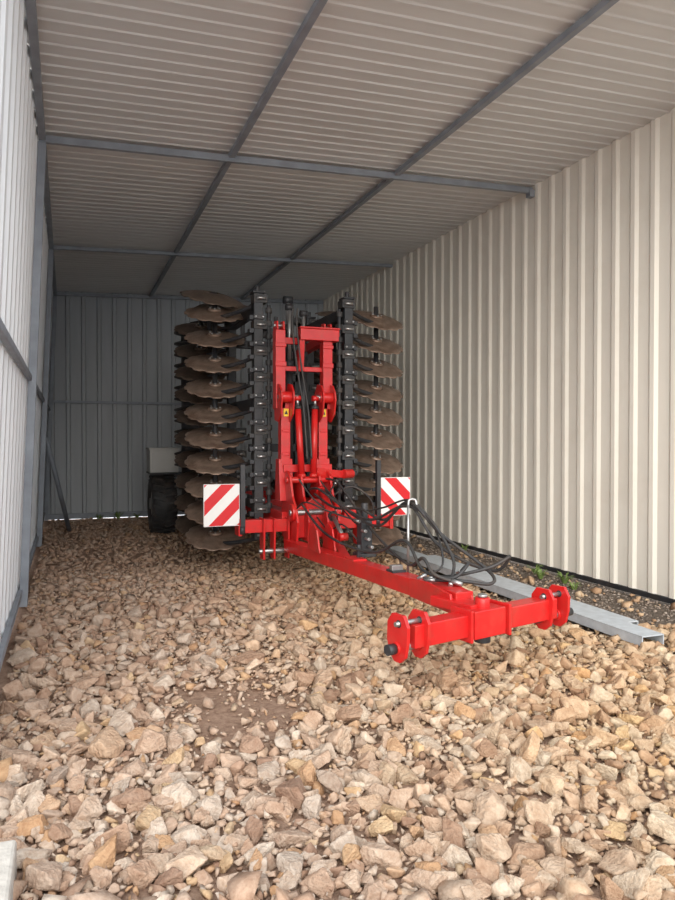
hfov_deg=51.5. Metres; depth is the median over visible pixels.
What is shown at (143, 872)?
rock
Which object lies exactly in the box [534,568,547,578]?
weed
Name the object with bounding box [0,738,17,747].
rock
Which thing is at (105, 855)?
rock
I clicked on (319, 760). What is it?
rock
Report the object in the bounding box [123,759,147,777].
rock
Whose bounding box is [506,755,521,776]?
rock
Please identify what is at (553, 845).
rock
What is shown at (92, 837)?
rock
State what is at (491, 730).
rock
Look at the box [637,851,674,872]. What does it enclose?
rock
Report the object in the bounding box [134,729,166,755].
rock
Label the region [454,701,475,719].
rock
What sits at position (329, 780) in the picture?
rock
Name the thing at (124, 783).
rock
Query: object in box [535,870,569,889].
rock
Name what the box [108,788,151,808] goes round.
rock
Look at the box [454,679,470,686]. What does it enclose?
rock
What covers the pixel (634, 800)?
rock
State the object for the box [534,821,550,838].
rock
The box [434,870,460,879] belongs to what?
rock
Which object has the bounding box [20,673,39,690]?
rock
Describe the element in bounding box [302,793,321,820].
rock
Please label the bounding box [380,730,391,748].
rock
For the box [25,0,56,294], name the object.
trim
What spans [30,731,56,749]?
rock
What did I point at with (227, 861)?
rock
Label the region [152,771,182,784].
rock
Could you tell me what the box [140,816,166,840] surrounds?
rock
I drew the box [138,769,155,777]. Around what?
rock
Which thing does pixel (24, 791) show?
rock
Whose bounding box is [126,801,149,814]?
rock
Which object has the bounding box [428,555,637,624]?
channel
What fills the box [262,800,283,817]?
rock
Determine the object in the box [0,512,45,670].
trim
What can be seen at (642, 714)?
rock
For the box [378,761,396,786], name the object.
rock
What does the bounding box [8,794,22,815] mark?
rock
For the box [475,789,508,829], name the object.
rock
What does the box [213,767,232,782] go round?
rock
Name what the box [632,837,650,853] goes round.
rock
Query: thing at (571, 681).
rock
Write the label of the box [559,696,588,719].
rock
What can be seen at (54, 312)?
trim
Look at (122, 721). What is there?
rock
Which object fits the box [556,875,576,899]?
rock
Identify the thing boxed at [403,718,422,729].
rock
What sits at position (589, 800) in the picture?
rock
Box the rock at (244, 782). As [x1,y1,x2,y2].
[237,776,261,789]
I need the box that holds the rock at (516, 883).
[499,873,524,892]
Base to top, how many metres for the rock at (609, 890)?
0.091 m
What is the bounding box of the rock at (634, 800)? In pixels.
[624,794,651,809]
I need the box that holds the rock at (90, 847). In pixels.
[75,841,95,860]
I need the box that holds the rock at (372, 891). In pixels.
[363,879,387,899]
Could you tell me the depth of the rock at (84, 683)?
4.21 m
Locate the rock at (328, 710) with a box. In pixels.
[319,703,340,721]
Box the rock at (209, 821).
[200,814,215,827]
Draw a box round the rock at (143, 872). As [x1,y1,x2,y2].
[126,858,158,889]
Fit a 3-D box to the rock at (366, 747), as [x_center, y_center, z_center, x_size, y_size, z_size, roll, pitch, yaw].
[0.149,1.452,3.336,0.097,0.080,0.127,0,1,29]
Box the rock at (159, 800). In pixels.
[150,793,173,812]
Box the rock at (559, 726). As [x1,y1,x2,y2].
[555,722,569,731]
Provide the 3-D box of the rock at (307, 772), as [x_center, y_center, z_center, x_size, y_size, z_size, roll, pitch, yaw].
[-0.123,1.430,3.073,0.092,0.118,0.123,0,1,-23]
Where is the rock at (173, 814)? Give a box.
[162,811,178,821]
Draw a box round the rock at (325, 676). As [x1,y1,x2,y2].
[312,668,332,687]
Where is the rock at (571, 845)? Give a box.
[561,837,585,853]
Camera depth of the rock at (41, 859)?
2.46 m
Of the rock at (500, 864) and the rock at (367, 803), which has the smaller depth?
the rock at (500, 864)
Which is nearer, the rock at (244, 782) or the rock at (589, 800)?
the rock at (589, 800)
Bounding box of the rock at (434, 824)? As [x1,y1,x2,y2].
[421,815,441,832]
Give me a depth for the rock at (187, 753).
3.32 m
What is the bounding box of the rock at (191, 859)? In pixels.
[164,844,207,881]
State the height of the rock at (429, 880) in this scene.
0.085 m
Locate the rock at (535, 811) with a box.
[522,800,552,825]
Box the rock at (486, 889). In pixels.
[471,878,491,899]
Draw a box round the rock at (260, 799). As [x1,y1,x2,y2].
[253,794,280,809]
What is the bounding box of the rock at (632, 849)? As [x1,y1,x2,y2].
[619,844,644,859]
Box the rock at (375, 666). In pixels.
[369,661,390,672]
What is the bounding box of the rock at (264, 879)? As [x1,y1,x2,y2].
[242,870,269,893]
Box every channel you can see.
[385,546,663,645]
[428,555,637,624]
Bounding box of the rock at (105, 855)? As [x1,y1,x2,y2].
[88,833,116,870]
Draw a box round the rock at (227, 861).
[214,852,233,873]
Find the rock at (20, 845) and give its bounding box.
[0,837,26,849]
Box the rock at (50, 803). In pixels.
[38,793,60,812]
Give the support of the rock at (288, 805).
on the stones
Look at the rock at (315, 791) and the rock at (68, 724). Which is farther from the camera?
the rock at (68, 724)
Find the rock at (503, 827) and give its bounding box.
[494,820,511,836]
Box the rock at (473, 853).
[468,848,480,860]
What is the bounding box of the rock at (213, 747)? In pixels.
[200,741,220,757]
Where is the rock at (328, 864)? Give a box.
[308,859,336,876]
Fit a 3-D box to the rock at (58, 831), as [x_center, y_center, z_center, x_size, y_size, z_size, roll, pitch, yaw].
[-1.032,1.426,2.621,0.062,0.075,0.097,0,1,22]
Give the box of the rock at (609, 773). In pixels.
[593,763,617,780]
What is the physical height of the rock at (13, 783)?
0.068 m
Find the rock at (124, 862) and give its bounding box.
[114,857,135,869]
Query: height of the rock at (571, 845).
0.048 m
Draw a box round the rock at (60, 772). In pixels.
[45,765,68,787]
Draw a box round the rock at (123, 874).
[117,869,132,884]
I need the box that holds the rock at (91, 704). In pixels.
[79,698,100,717]
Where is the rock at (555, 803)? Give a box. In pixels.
[544,796,562,816]
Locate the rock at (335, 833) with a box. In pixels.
[330,824,347,842]
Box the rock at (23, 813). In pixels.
[5,806,28,824]
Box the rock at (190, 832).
[170,824,207,847]
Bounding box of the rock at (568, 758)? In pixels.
[564,756,585,763]
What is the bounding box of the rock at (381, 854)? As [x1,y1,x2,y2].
[359,842,402,870]
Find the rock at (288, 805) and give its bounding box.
[278,796,294,823]
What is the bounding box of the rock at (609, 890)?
[600,875,623,899]
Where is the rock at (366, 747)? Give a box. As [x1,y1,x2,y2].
[358,743,377,757]
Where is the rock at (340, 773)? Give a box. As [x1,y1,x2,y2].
[331,768,344,778]
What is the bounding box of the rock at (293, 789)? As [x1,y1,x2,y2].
[275,777,306,808]
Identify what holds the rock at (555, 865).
on the floor
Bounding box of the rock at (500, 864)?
[496,862,503,872]
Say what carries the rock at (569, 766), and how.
on the stones
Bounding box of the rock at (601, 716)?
[595,709,613,726]
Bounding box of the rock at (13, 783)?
[0,781,19,786]
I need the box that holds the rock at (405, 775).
[391,761,418,785]
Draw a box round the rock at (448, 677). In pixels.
[436,667,457,686]
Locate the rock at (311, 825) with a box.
[301,820,329,836]
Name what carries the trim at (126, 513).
attached to the wall at (107, 348)
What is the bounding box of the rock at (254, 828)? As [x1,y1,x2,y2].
[244,815,263,845]
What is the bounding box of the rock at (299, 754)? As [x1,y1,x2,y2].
[288,750,311,758]
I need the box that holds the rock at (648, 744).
[631,738,653,752]
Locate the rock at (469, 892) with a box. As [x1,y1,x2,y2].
[460,884,482,899]
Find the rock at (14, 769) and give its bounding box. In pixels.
[0,764,22,783]
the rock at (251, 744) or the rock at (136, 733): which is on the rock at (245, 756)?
the rock at (251, 744)
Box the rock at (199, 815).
[191,807,209,824]
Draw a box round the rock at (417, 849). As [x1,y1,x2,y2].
[403,840,433,860]
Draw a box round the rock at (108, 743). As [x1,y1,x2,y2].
[88,726,125,759]
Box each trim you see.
[0,317,49,410]
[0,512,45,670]
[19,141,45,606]
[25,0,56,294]
[37,249,53,546]
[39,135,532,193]
[44,296,56,520]
[48,400,272,406]
[48,511,185,519]
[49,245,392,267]
[54,293,323,303]
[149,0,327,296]
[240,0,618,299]
[393,525,674,603]
[526,189,534,198]
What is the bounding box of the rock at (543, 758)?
[532,750,551,766]
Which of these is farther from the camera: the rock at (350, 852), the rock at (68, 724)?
the rock at (68, 724)
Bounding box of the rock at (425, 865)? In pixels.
[414,861,440,871]
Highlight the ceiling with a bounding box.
[24,0,674,299]
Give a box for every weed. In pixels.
[113,511,123,518]
[528,564,542,572]
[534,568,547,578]
[557,571,573,583]
[567,581,581,589]
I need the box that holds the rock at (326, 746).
[318,742,336,762]
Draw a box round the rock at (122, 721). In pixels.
[108,707,134,736]
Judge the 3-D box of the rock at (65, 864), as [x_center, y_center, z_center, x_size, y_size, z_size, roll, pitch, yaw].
[-0.963,1.458,2.417,0.063,0.035,0.069,0,1,10]
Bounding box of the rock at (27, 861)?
[22,857,38,872]
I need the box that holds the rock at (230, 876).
[226,872,237,893]
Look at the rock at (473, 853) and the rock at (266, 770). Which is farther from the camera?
the rock at (266, 770)
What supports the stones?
on the floor
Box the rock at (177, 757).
[161,747,184,768]
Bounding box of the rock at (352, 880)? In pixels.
[342,869,360,892]
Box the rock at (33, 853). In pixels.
[17,847,51,868]
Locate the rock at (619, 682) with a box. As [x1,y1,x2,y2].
[611,673,626,688]
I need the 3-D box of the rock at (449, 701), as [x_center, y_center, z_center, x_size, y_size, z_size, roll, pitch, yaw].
[0.610,1.409,3.898,0.154,0.077,0.111,1,1,34]
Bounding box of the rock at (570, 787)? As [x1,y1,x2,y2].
[563,781,579,796]
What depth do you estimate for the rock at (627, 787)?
2.96 m
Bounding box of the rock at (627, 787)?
[614,778,645,795]
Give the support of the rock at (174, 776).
on the floor
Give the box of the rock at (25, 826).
[16,814,48,839]
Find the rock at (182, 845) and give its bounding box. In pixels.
[166,839,187,853]
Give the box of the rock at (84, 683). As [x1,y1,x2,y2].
[72,677,98,689]
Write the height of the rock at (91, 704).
0.087 m
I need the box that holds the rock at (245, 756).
[237,752,256,762]
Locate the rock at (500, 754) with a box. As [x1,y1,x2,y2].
[494,749,504,764]
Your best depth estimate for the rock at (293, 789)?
2.86 m
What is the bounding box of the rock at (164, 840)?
[155,834,174,849]
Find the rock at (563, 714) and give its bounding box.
[548,705,576,722]
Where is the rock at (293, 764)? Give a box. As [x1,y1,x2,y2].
[285,758,305,775]
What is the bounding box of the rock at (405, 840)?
[399,833,412,851]
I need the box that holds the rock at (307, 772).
[297,759,318,786]
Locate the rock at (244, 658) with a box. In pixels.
[232,650,264,664]
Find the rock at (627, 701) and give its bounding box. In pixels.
[619,694,635,707]
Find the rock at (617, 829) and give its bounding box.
[602,820,626,840]
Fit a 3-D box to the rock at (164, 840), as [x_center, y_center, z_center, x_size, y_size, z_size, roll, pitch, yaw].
[-0.637,1.450,2.578,0.091,0.046,0.055,0,1,-2]
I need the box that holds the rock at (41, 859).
[34,858,48,861]
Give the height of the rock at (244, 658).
0.087 m
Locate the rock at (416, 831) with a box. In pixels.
[408,825,423,838]
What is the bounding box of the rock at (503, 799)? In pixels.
[499,795,506,805]
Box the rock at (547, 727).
[524,718,554,737]
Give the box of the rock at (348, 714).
[335,703,362,723]
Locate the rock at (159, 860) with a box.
[147,852,174,878]
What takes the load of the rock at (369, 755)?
on the floor
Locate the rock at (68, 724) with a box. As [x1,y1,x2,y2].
[59,718,77,731]
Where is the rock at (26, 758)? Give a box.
[1,748,40,769]
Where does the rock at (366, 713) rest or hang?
on the stones
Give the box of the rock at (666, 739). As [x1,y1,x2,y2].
[659,732,674,750]
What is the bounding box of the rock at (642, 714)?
[635,711,649,719]
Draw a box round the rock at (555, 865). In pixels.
[538,856,565,878]
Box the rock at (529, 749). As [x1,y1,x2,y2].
[518,730,539,763]
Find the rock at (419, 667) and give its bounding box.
[410,659,423,675]
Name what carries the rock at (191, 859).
on the stones
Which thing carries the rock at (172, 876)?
on the floor
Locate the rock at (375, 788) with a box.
[365,782,389,799]
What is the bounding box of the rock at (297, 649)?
[292,644,308,657]
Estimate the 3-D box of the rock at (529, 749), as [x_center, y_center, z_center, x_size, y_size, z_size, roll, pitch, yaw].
[0.898,1.395,3.279,0.095,0.149,0.139,0,1,30]
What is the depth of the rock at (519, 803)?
2.86 m
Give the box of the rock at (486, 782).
[481,778,507,794]
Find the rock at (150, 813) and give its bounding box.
[134,804,161,830]
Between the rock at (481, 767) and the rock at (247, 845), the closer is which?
the rock at (247, 845)
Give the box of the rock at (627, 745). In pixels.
[612,739,633,751]
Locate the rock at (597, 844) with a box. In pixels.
[585,838,607,852]
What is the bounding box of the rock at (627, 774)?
[624,764,638,784]
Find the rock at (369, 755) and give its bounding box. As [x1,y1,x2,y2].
[351,750,375,768]
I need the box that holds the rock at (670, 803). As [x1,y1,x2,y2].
[658,799,674,816]
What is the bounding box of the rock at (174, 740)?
[165,728,182,753]
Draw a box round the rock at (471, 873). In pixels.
[465,868,492,885]
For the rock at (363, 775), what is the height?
0.131 m
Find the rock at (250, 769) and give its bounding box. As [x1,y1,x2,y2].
[242,762,257,776]
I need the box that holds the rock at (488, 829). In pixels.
[479,824,497,833]
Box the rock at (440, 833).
[434,831,442,840]
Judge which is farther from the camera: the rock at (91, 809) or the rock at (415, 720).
the rock at (415, 720)
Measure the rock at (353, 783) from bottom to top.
0.073 m
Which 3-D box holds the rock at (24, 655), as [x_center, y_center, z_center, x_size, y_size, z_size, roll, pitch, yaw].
[-2.118,1.388,4.714,0.200,0.102,0.144,0,1,-5]
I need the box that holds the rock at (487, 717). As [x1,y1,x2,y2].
[480,711,494,723]
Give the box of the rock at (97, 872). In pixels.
[89,866,111,889]
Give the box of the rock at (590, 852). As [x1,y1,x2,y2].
[577,842,601,863]
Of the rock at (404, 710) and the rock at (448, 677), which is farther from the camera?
the rock at (448, 677)
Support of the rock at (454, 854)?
on the floor
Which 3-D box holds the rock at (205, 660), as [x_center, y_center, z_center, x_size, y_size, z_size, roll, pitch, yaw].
[-0.849,1.422,4.626,0.131,0.158,0.145,0,1,-29]
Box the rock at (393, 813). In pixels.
[380,804,406,822]
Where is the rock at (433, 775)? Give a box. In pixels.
[426,767,441,784]
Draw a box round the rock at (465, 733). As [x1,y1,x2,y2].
[463,731,474,737]
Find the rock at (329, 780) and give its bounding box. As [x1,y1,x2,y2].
[315,770,343,794]
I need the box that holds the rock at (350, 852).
[342,843,360,867]
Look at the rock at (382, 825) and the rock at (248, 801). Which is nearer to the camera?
the rock at (382, 825)
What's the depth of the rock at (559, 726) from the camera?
3.55 m
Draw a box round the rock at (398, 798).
[388,787,413,809]
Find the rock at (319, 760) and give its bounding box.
[311,750,330,769]
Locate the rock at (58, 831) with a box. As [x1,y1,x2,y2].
[48,823,72,840]
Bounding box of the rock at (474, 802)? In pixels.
[472,799,476,811]
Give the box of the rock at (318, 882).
[299,867,334,898]
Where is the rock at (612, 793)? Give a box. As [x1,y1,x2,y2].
[602,788,625,803]
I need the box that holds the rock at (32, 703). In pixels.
[24,698,48,711]
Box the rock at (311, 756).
[301,754,315,761]
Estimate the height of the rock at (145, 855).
0.059 m
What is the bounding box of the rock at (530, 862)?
[521,858,543,871]
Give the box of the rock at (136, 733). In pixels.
[125,727,148,740]
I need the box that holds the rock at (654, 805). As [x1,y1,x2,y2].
[649,802,669,812]
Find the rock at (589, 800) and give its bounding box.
[579,787,597,810]
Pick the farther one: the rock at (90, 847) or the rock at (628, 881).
the rock at (90, 847)
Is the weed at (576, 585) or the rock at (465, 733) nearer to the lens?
the rock at (465, 733)
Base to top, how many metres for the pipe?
1.557 m
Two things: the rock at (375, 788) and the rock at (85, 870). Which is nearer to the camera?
the rock at (85, 870)
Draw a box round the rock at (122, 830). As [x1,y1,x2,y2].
[94,822,130,853]
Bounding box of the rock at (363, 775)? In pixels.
[349,769,381,785]
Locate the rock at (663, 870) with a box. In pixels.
[655,865,674,887]
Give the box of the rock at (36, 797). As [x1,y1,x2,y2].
[20,790,44,816]
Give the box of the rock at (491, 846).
[475,833,511,862]
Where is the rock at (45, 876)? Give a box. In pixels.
[25,861,62,890]
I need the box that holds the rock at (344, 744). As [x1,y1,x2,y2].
[337,724,351,755]
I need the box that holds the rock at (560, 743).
[554,739,573,755]
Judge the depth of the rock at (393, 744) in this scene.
3.35 m
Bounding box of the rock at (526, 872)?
[519,864,546,896]
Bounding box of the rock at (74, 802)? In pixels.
[68,794,81,816]
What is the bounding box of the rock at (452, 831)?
[442,817,465,849]
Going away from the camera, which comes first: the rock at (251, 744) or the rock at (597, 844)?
the rock at (597, 844)
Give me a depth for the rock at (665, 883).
2.37 m
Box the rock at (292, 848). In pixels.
[287,847,301,853]
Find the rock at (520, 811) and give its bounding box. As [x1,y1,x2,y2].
[514,807,526,819]
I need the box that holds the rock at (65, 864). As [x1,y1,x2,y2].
[58,862,68,870]
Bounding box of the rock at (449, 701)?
[431,694,461,708]
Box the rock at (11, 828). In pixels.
[0,820,18,838]
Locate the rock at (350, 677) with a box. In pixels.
[335,673,357,691]
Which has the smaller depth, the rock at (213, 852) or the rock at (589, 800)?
the rock at (213, 852)
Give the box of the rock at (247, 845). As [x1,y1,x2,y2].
[240,837,253,856]
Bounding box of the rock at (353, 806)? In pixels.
[343,799,359,816]
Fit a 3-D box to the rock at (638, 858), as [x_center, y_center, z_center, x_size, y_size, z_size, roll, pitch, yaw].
[1.061,1.460,2.507,0.055,0.058,0.080,0,1,-16]
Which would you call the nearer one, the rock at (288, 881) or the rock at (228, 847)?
the rock at (288, 881)
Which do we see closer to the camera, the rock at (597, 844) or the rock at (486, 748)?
the rock at (597, 844)
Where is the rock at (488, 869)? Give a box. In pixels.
[475,857,499,881]
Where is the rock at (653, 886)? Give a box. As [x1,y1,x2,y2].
[641,874,661,899]
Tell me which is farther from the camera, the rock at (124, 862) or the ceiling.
the ceiling
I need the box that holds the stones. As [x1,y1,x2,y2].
[0,515,674,899]
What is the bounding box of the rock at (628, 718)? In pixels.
[618,713,644,725]
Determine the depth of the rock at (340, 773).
3.11 m
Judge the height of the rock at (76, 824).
0.062 m
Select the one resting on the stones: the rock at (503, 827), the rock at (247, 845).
the rock at (503, 827)
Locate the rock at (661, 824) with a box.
[646,810,674,839]
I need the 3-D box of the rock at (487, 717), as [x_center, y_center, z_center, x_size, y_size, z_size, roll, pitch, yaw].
[0.784,1.393,3.642,0.068,0.097,0.104,0,1,-25]
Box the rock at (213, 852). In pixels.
[198,844,226,862]
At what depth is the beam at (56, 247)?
10.68 m
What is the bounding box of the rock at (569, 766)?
[561,761,578,779]
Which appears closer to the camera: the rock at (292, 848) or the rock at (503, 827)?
the rock at (292, 848)
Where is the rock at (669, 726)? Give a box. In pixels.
[649,720,674,736]
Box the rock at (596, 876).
[593,873,606,882]
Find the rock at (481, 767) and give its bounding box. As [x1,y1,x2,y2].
[464,762,486,774]
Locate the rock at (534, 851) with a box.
[505,842,544,867]
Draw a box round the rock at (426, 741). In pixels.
[417,736,443,755]
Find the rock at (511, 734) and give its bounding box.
[496,728,518,743]
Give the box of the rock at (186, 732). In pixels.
[176,723,197,742]
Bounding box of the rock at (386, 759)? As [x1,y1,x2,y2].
[384,756,397,771]
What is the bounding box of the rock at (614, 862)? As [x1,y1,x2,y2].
[598,849,637,876]
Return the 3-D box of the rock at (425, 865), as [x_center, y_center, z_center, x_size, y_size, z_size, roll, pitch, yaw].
[0.310,1.466,2.420,0.111,0.087,0.076,1,1,32]
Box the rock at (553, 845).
[544,837,561,856]
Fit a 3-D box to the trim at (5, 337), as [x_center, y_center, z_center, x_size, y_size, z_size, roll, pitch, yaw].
[-3.414,-0.674,7.972,0.040,0.050,11.050,0,1,-21]
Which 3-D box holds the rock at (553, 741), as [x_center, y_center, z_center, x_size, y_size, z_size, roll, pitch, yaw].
[1.073,1.433,3.421,0.101,0.069,0.124,1,1,44]
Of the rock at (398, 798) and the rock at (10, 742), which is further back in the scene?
the rock at (10, 742)
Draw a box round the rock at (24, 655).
[6,647,35,664]
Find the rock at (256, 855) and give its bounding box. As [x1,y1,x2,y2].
[249,848,262,870]
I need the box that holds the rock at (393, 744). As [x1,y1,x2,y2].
[386,736,406,756]
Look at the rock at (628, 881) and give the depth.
2.33 m
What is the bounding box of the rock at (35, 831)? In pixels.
[31,824,50,839]
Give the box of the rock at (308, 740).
[300,733,323,745]
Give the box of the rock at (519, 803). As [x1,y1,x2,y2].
[512,795,528,811]
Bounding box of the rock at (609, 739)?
[584,725,617,747]
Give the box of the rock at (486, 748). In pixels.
[476,738,497,758]
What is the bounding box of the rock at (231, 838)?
[223,833,249,850]
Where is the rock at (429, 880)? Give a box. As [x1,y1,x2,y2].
[411,868,447,892]
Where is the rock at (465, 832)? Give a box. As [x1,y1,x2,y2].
[458,822,470,839]
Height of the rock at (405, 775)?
0.089 m
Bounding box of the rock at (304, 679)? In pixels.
[292,671,314,687]
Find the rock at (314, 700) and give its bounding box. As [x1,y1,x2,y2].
[306,693,327,710]
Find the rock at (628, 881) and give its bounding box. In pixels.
[612,867,649,899]
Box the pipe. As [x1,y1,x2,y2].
[46,435,71,531]
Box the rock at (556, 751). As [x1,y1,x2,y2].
[542,746,568,763]
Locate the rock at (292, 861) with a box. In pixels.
[276,851,302,874]
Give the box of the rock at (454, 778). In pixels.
[443,767,465,788]
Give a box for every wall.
[0,0,52,641]
[43,291,322,519]
[323,108,674,598]
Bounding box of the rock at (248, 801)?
[239,790,261,809]
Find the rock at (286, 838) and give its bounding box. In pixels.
[269,830,311,848]
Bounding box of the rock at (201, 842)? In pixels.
[190,839,211,846]
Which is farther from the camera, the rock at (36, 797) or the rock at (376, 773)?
the rock at (376, 773)
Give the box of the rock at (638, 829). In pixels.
[629,821,647,837]
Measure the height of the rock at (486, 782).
0.058 m
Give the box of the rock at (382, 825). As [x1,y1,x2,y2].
[367,815,393,836]
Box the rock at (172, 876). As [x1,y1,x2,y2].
[154,867,182,890]
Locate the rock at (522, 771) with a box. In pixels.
[509,756,531,785]
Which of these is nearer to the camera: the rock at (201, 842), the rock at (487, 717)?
the rock at (201, 842)
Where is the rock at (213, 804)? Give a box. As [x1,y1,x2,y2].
[195,794,222,821]
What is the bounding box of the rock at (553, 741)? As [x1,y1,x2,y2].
[547,736,570,746]
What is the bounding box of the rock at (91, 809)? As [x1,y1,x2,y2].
[72,795,103,824]
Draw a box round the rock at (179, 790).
[156,778,198,807]
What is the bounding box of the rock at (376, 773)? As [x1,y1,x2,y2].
[369,770,382,778]
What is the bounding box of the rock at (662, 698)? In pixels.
[650,692,674,704]
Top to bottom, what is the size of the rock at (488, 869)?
0.109 m
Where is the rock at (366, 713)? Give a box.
[359,704,371,721]
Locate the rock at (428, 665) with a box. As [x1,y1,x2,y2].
[417,659,433,670]
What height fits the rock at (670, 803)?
0.102 m
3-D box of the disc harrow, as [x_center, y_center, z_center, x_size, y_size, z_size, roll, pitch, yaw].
[-0.395,-0.277,8.120,2.762,3.330,8.698,0,1,-21]
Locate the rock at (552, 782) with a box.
[538,765,565,797]
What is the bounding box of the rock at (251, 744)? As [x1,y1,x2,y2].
[239,734,264,753]
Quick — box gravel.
[322,532,674,668]
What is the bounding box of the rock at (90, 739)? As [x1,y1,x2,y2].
[85,734,96,743]
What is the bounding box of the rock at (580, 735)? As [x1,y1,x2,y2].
[571,730,586,741]
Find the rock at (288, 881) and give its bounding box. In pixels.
[276,870,300,890]
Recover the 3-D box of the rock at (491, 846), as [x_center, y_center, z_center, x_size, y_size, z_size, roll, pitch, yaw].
[0.569,1.454,2.536,0.121,0.126,0.108,0,1,-23]
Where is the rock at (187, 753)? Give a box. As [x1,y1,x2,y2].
[172,748,191,756]
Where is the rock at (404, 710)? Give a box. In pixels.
[390,703,413,726]
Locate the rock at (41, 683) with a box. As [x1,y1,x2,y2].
[28,678,61,688]
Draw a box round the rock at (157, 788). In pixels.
[151,784,162,795]
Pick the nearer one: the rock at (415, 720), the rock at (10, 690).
the rock at (415, 720)
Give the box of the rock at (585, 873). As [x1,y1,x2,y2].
[577,863,594,884]
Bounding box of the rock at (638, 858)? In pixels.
[623,847,641,863]
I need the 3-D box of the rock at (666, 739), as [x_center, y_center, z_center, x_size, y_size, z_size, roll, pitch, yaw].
[1.619,1.440,3.429,0.078,0.077,0.152,0,1,23]
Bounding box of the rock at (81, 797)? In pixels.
[61,793,90,814]
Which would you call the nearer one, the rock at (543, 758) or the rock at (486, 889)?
the rock at (486, 889)
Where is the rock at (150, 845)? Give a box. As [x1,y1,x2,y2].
[142,835,158,853]
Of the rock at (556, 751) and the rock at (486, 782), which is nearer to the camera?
the rock at (486, 782)
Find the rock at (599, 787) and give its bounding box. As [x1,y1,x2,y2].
[596,784,616,795]
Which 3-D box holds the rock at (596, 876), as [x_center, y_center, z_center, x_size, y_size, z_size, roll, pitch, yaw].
[0.920,1.491,2.404,0.086,0.070,0.059,0,1,26]
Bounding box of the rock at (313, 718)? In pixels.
[303,710,322,729]
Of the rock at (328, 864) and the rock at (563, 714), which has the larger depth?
the rock at (563, 714)
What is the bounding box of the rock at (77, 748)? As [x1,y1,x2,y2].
[66,742,89,756]
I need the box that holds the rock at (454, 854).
[442,844,472,867]
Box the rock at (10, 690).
[2,679,24,701]
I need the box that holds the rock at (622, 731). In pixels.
[615,725,629,740]
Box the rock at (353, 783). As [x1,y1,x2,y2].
[346,780,368,791]
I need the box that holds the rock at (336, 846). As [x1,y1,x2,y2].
[329,830,356,853]
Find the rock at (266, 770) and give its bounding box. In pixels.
[257,760,279,783]
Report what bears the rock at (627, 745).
on the floor
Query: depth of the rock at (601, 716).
3.67 m
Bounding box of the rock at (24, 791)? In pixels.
[15,779,43,801]
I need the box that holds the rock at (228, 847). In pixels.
[216,834,232,853]
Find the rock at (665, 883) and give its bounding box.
[656,870,674,889]
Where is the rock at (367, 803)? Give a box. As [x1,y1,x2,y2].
[352,794,383,813]
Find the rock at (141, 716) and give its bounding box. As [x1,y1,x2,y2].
[129,707,154,726]
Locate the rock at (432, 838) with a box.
[424,829,441,855]
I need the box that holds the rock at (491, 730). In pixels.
[475,721,499,744]
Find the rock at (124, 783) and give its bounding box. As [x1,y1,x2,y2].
[109,777,129,794]
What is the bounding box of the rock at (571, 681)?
[561,676,587,692]
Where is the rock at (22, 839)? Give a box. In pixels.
[12,836,24,842]
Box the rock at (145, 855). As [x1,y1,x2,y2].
[142,853,160,857]
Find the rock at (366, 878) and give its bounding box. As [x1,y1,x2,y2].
[360,872,374,886]
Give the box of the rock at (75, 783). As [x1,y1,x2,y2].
[65,773,84,793]
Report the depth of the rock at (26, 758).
3.21 m
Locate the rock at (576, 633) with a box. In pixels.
[568,627,588,641]
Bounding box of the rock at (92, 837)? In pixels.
[87,828,104,845]
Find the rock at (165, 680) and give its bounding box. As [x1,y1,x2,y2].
[153,674,175,687]
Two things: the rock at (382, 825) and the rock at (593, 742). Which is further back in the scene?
the rock at (593, 742)
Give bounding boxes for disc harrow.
[146,285,573,662]
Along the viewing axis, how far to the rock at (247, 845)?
2.53 m
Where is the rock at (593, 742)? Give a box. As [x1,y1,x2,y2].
[580,735,601,750]
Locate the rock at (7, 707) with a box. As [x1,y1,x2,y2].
[1,700,17,714]
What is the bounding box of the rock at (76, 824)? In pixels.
[67,819,92,831]
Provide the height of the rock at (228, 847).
0.085 m
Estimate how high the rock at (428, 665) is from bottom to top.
0.082 m
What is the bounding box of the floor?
[0,515,674,899]
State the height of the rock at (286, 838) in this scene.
0.096 m
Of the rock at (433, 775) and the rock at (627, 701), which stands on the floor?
the rock at (433, 775)
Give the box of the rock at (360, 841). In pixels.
[355,836,366,847]
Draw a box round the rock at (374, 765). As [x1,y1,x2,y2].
[367,760,383,771]
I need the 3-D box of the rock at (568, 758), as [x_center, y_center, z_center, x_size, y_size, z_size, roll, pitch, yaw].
[1.097,1.444,3.222,0.092,0.063,0.070,0,1,-2]
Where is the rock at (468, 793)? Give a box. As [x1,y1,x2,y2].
[453,787,482,801]
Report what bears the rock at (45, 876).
on the floor
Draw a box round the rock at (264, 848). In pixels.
[243,842,274,864]
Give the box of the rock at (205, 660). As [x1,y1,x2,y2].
[198,654,218,669]
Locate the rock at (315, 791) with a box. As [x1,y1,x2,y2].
[297,789,318,814]
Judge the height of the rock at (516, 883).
0.059 m
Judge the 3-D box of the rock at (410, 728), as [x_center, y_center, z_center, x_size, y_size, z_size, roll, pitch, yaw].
[0.405,1.423,3.530,0.131,0.109,0.088,0,1,-30]
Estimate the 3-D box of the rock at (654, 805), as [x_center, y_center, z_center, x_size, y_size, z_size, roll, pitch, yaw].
[1.303,1.462,2.833,0.099,0.087,0.057,-1,1,-39]
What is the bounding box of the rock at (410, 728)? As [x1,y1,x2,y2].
[403,721,425,740]
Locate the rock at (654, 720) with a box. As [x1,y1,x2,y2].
[643,714,665,726]
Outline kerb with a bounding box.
[0,840,16,899]
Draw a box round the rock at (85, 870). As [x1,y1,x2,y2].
[80,853,94,875]
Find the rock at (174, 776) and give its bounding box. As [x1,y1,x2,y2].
[168,772,186,781]

